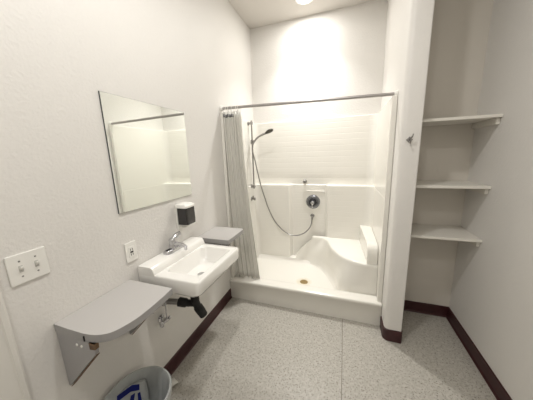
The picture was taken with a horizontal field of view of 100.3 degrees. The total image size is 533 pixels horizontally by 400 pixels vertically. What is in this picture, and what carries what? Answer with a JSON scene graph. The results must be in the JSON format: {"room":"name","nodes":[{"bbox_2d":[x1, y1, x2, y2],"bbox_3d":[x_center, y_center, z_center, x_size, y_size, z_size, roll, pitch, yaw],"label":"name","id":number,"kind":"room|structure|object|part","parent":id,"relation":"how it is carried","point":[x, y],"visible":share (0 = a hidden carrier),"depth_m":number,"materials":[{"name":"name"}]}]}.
{"room":"bathroom","nodes":[
{"label":"bathroom","id":0,"kind":"room"},
{"bbox_2d":[0,0,253,399],"bbox_3d":[-0.801,-0.233,1.334,0.120,3.037,3.875,2,12,19],"label":"wall","id":1,"kind":"structure","parent":0,"point":[190,57],"depth_m":1.07,"materials":[{"name":"white paint"}]},
{"bbox_2d":[0,289,32,399],"bbox_3d":[-0.948,0.375,0.759,0.016,2.080,0.074,2,12,19],"label":"trim","id":2,"kind":"structure","parent":1,"relation":"attached to","point":[14,385],"depth_m":0.81,"materials":[{"name":"white paint"}]},
{"bbox_2d":[4,246,49,287],"bbox_3d":[-0.909,0.254,0.854,0.018,0.116,0.116,2,12,19],"label":"switch plate","id":3,"kind":"object","parent":1,"relation":"attached to","point":[21,268],"visible":1,"depth_m":0.85,"materials":[{"name":"white plastic"}]},
{"bbox_2d":[54,280,172,385],"bbox_3d":[-0.686,0.650,1.083,0.318,0.319,0.360,2,12,19],"label":"wall shelf","id":4,"kind":"object","parent":1,"relation":"attached to","point":[122,309],"visible":1,"depth_m":0.97,"materials":[{"name":"grey laminate"}]},
{"bbox_3d":[-0.690,0.511,1.056,0.318,0.036,0.358,2,12,19],"label":"shelf","id":5,"kind":"part","parent":4,"relation":"part of","materials":[{"name":"grey laminate"}]},
{"bbox_2d":[124,240,137,262],"bbox_3d":[-0.772,0.295,1.271,0.011,0.115,0.070,2,12,19],"label":"power outlet","id":6,"kind":"object","parent":1,"relation":"attached to","point":[130,248],"visible":1,"depth_m":1.27,"materials":[{"name":"white plastic"}]},
{"bbox_2d":[128,245,134,257],"bbox_3d":[-0.770,0.295,1.271,0.004,0.065,0.034,2,12,19],"label":"receptacle","id":7,"kind":"object","parent":6,"relation":"attached to","point":[131,248],"depth_m":1.27,"materials":[{"name":"white plastic"}]},
{"bbox_2d":[98,91,191,213],"bbox_3d":[-0.702,-0.285,1.418,0.008,0.615,0.613,2,12,19],"label":"mirror","id":8,"kind":"object","parent":1,"relation":"attached to","point":[146,142],"visible":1,"depth_m":1.33,"materials":[{"name":"clear glass"}]},
{"bbox_2d":[158,302,170,327],"bbox_3d":[-0.692,0.673,1.461,0.065,0.316,0.082,2,12,19],"label":"valve","id":9,"kind":"object","parent":1,"relation":"attached to","point":[161,319],"visible":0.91,"depth_m":1.48,"materials":[{"name":"silver metal"}]},
{"bbox_2d":[175,202,195,228],"bbox_3d":[-0.593,0.113,1.638,0.099,0.187,0.104,2,12,19],"label":"soap dispenser","id":10,"kind":"object","parent":1,"relation":"attached to","point":[184,211],"visible":1,"depth_m":1.60,"materials":[{"name":"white plastic"}]},
{"bbox_3d":[-0.633,0.115,1.653,0.013,0.180,0.102,2,12,19],"label":"plate","id":11,"kind":"part","parent":10,"relation":"part of","materials":[{"name":"white plastic"}]},
{"bbox_2d":[137,237,238,296],"bbox_3d":[-0.482,0.439,1.497,0.423,0.187,0.505,2,12,19],"label":"sink","id":12,"kind":"object","parent":1,"relation":"attached to","point":[190,272],"visible":0.94,"depth_m":1.41,"materials":[{"name":"white ceramic"}]},
{"bbox_2d":[163,231,186,254],"bbox_3d":[-0.598,0.287,1.499,0.143,0.116,0.164,2,12,19],"label":"faucet","id":13,"kind":"object","parent":12,"relation":"on","point":[174,246],"visible":1,"depth_m":1.49,"materials":[{"name":"silver metal"}]},
{"bbox_3d":[-0.634,0.332,1.521,0.058,0.023,0.164,2,12,19],"label":"deck plate","id":14,"kind":"part","parent":13,"relation":"part of","materials":[{"name":"silver metal"}]},
{"bbox_3d":[-0.628,0.257,1.531,0.050,0.068,0.089,2,12,19],"label":"lever","id":15,"kind":"part","parent":13,"relation":"part of","materials":[{"name":"silver metal"}]},
{"bbox_3d":[-0.598,0.293,1.501,0.143,0.072,0.062,2,12,19],"label":"spout","id":16,"kind":"part","parent":13,"relation":"part of","materials":[{"name":"silver metal"}]},
{"bbox_2d":[162,296,206,317],"bbox_3d":[-0.571,0.688,1.541,0.292,0.310,0.080,-3,11,-7],"label":"trap","id":17,"kind":"object","parent":12,"relation":"attached to","point":[194,302],"visible":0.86,"depth_m":1.52,"materials":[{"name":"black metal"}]},
{"bbox_2d":[164,288,231,375],"bbox_3d":[-0.646,1.180,1.724,0.018,0.105,1.588,2,12,19],"label":"baseboard","id":18,"kind":"structure","parent":1,"relation":"attached to","point":[179,356],"depth_m":1.87,"materials":[{"name":"red plastic"}]},
{"bbox_2d":[198,226,242,245],"bbox_3d":[-0.387,0.442,1.970,0.296,0.319,0.298,2,12,19],"label":"wall shelf","id":19,"kind":"object","parent":1,"relation":"attached to","point":[224,236],"visible":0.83,"depth_m":1.88,"materials":[{"name":"grey laminate"}]},
{"bbox_2d":[219,90,397,111],"bbox_3d":[0.270,-0.836,1.900,1.497,0.085,0.052,2,12,19],"label":"curtain rod","id":20,"kind":"object","parent":1,"relation":"attached to","point":[222,108],"visible":0.86,"depth_m":1.84,"materials":[{"name":"grey metal"}]},
{"bbox_2d":[221,105,259,278],"bbox_3d":[-0.251,-0.023,2.264,0.312,1.781,0.111,3,12,21],"label":"shower curtain","id":21,"kind":"object","parent":20,"relation":"hanging from","point":[246,263],"visible":0.98,"depth_m":2.26,"materials":[{"name":"white fabric"}]},
{"bbox_2d":[228,0,373,28],"bbox_3d":[0.201,-1.732,0.669,2.341,0.100,3.875,2,12,19],"label":"ceiling","id":22,"kind":"structure","parent":0,"point":[255,13],"depth_m":2.35,"materials":[{"name":"white paint"}]},
{"bbox_2d":[295,0,312,4],"bbox_3d":[0.376,-1.986,2.193,0.190,0.009,0.190,2,12,19],"label":"recessed light","id":23,"kind":"object","parent":22,"relation":"in","point":[301,2],"visible":1,"depth_m":2.24,"materials":[{"name":"white plastic"}]},
{"bbox_2d":[250,0,387,123],"bbox_3d":[0.857,-0.560,2.714,2.101,3.037,0.120,2,12,19],"label":"wall","id":24,"kind":"structure","parent":0,"point":[340,52],"depth_m":2.53,"materials":[{"name":"white paint"}]},
{"bbox_2d":[170,297,496,399],"bbox_3d":[0.297,1.333,1.280,2.341,0.081,3.875,2,12,19],"label":"floor","id":25,"kind":"structure","parent":0,"point":[252,350],"depth_m":1.67,"materials":[{"name":"plastic"}]},
{"bbox_2d":[104,366,171,399],"bbox_3d":[-0.647,1.162,1.163,0.317,0.358,0.317,2,12,19],"label":"waste bin","id":26,"kind":"object","parent":25,"relation":"on","point":[158,379],"visible":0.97,"depth_m":1.26,"materials":[{"name":"grey plastic"}]},
{"bbox_2d":[117,379,149,399],"bbox_3d":[-0.737,1.129,1.200,0.188,0.240,0.078,-10,14,-36],"label":"package","id":27,"kind":"object","parent":26,"relation":"in","point":[138,390],"visible":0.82,"depth_m":1.22,"materials":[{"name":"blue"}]},
{"bbox_2d":[117,384,141,399],"bbox_3d":[-0.747,1.084,1.184,0.146,0.145,0.036,-11,14,-39],"label":"print","id":28,"kind":"object","parent":27,"relation":"attached to","point":[134,391],"depth_m":1.21,"materials":[{"name":"blue paper"}]},
{"bbox_2d":[171,378,178,386],"bbox_3d":[-0.664,1.259,1.505,0.052,0.028,0.125,7,14,38],"label":"paper scrap","id":29,"kind":"object","parent":25,"relation":"on","point":[174,381],"visible":0.34,"depth_m":1.54,"materials":[{"name":"white paper"}]},
{"bbox_2d":[220,95,397,325],"bbox_3d":[0.425,0.068,2.450,1.496,1.936,0.886,2,12,19],"label":"shower surround","id":30,"kind":"object","parent":25,"relation":"on","point":[335,268],"visible":0.94,"depth_m":2.62,"materials":[{"name":"white plastic"}]},
{"bbox_2d":[247,121,255,188],"bbox_3d":[-0.175,-0.548,2.745,0.064,0.825,0.113,-11,15,-40],"label":"slide bar","id":31,"kind":"object","parent":30,"relation":"attached to","point":[253,186],"visible":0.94,"depth_m":2.76,"materials":[{"name":"silver metal"}]},
{"bbox_3d":[-0.170,-0.550,2.756,0.018,0.825,0.019,2,12,19],"label":"rail","id":32,"kind":"part","parent":31,"relation":"part of","materials":[{"name":"silver metal"}]},
{"bbox_2d":[252,129,312,235],"bbox_3d":[0.194,-0.172,2.710,0.725,1.328,0.246,1,12,13],"label":"shower","id":33,"kind":"object","parent":31,"relation":"attached to","point":[268,131],"visible":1,"depth_m":2.82,"materials":[{"name":"silver metal"}]},
{"bbox_3d":[-0.088,-0.721,2.611,0.201,0.134,0.031,5,13,30],"label":"handle","id":34,"kind":"part","parent":33,"relation":"part of","materials":[{"name":"silver metal"}]},
{"bbox_3d":[0.443,0.396,2.539,1.492,1.058,0.837,2,12,19],"label":"wall panel","id":35,"kind":"part","parent":30,"relation":"part of","materials":[{"name":"white plastic"}]},
{"bbox_3d":[0.415,-0.500,2.361,1.492,0.785,0.837,2,12,19],"label":"wall panel","id":36,"kind":"part","parent":30,"relation":"part of","materials":[{"name":"white plastic"}]},
{"bbox_2d":[306,195,319,208],"bbox_3d":[0.578,0.030,2.787,0.176,0.176,0.085,2,12,19],"label":"shower valve","id":37,"kind":"object","parent":30,"relation":"attached to","point":[313,201],"visible":1,"depth_m":2.80,"materials":[{"name":"silver metal"}]},
{"bbox_3d":[0.694,0.728,2.503,0.907,0.396,0.707,2,12,19],"label":"bench seat","id":38,"kind":"part","parent":30,"relation":"part of","materials":[{"name":"white plastic"}]},
{"bbox_2d":[381,0,434,331],"bbox_3d":[1.151,-0.429,2.013,0.124,3.037,1.038,2,12,19],"label":"wall partition","id":39,"kind":"structure","parent":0,"point":[409,22],"depth_m":1.60,"materials":[{"name":"white paint"}]},
{"bbox_2d":[380,316,401,343],"bbox_3d":[1.100,1.066,2.023,0.140,0.105,0.457,2,12,19],"label":"baseboard","id":40,"kind":"structure","parent":39,"relation":"attached to","point":[387,334],"depth_m":1.82,"materials":[{"name":"red plastic"}]},
{"bbox_2d":[406,134,413,142],"bbox_3d":[0.967,-0.412,1.497,0.041,0.064,0.044,2,12,19],"label":"robe hook","id":41,"kind":"object","parent":39,"relation":"attached to","point":[409,139],"visible":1,"depth_m":1.51,"materials":[{"name":"silver metal"}]},
{"bbox_2d":[405,0,493,306],"bbox_3d":[1.431,-0.416,1.901,0.479,3.037,0.090,2,12,19],"label":"wall","id":42,"kind":"structure","parent":0,"point":[460,28],"depth_m":1.81,"materials":[{"name":"beige paint"}]},
{"bbox_2d":[404,300,447,317],"bbox_3d":[1.455,1.032,2.138,0.470,0.105,0.018,2,12,19],"label":"baseboard","id":43,"kind":"structure","parent":42,"relation":"attached to","point":[412,306],"depth_m":2.12,"materials":[{"name":"red plastic"}]},
{"bbox_2d":[411,223,482,246],"bbox_3d":[1.383,0.279,1.835,0.477,0.062,0.331,2,12,19],"label":"closet shelf","id":44,"kind":"object","parent":42,"relation":"attached to","point":[442,232],"visible":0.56,"depth_m":1.75,"materials":[{"name":"white paint"}]},
{"bbox_2d":[416,180,491,193],"bbox_3d":[1.371,-0.104,1.759,0.477,0.062,0.331,2,12,19],"label":"closet shelf","id":45,"kind":"object","parent":42,"relation":"attached to","point":[477,187],"visible":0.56,"depth_m":1.64,"materials":[{"name":"white paint"}]},
{"bbox_2d":[422,114,503,128],"bbox_3d":[1.357,-0.566,1.667,0.477,0.062,0.331,2,12,19],"label":"closet shelf","id":46,"kind":"object","parent":42,"relation":"attached to","point":[478,121],"visible":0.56,"depth_m":1.55,"materials":[{"name":"white paint"}]},
{"bbox_2d":[449,0,532,399],"bbox_3d":[1.300,-0.156,0.616,0.120,3.037,3.875,2,12,19],"label":"wall","id":47,"kind":"structure","parent":0,"point":[491,297],"depth_m":1.41,"materials":[{"name":"white paint"}]},
{"bbox_2d":[446,307,511,399],"bbox_3d":[1.186,1.335,0.656,0.018,0.105,3.055,2,12,19],"label":"baseboard","id":48,"kind":"structure","parent":47,"relation":"attached to","point":[490,378],"depth_m":1.58,"materials":[{"name":"red plastic"}]}
]}

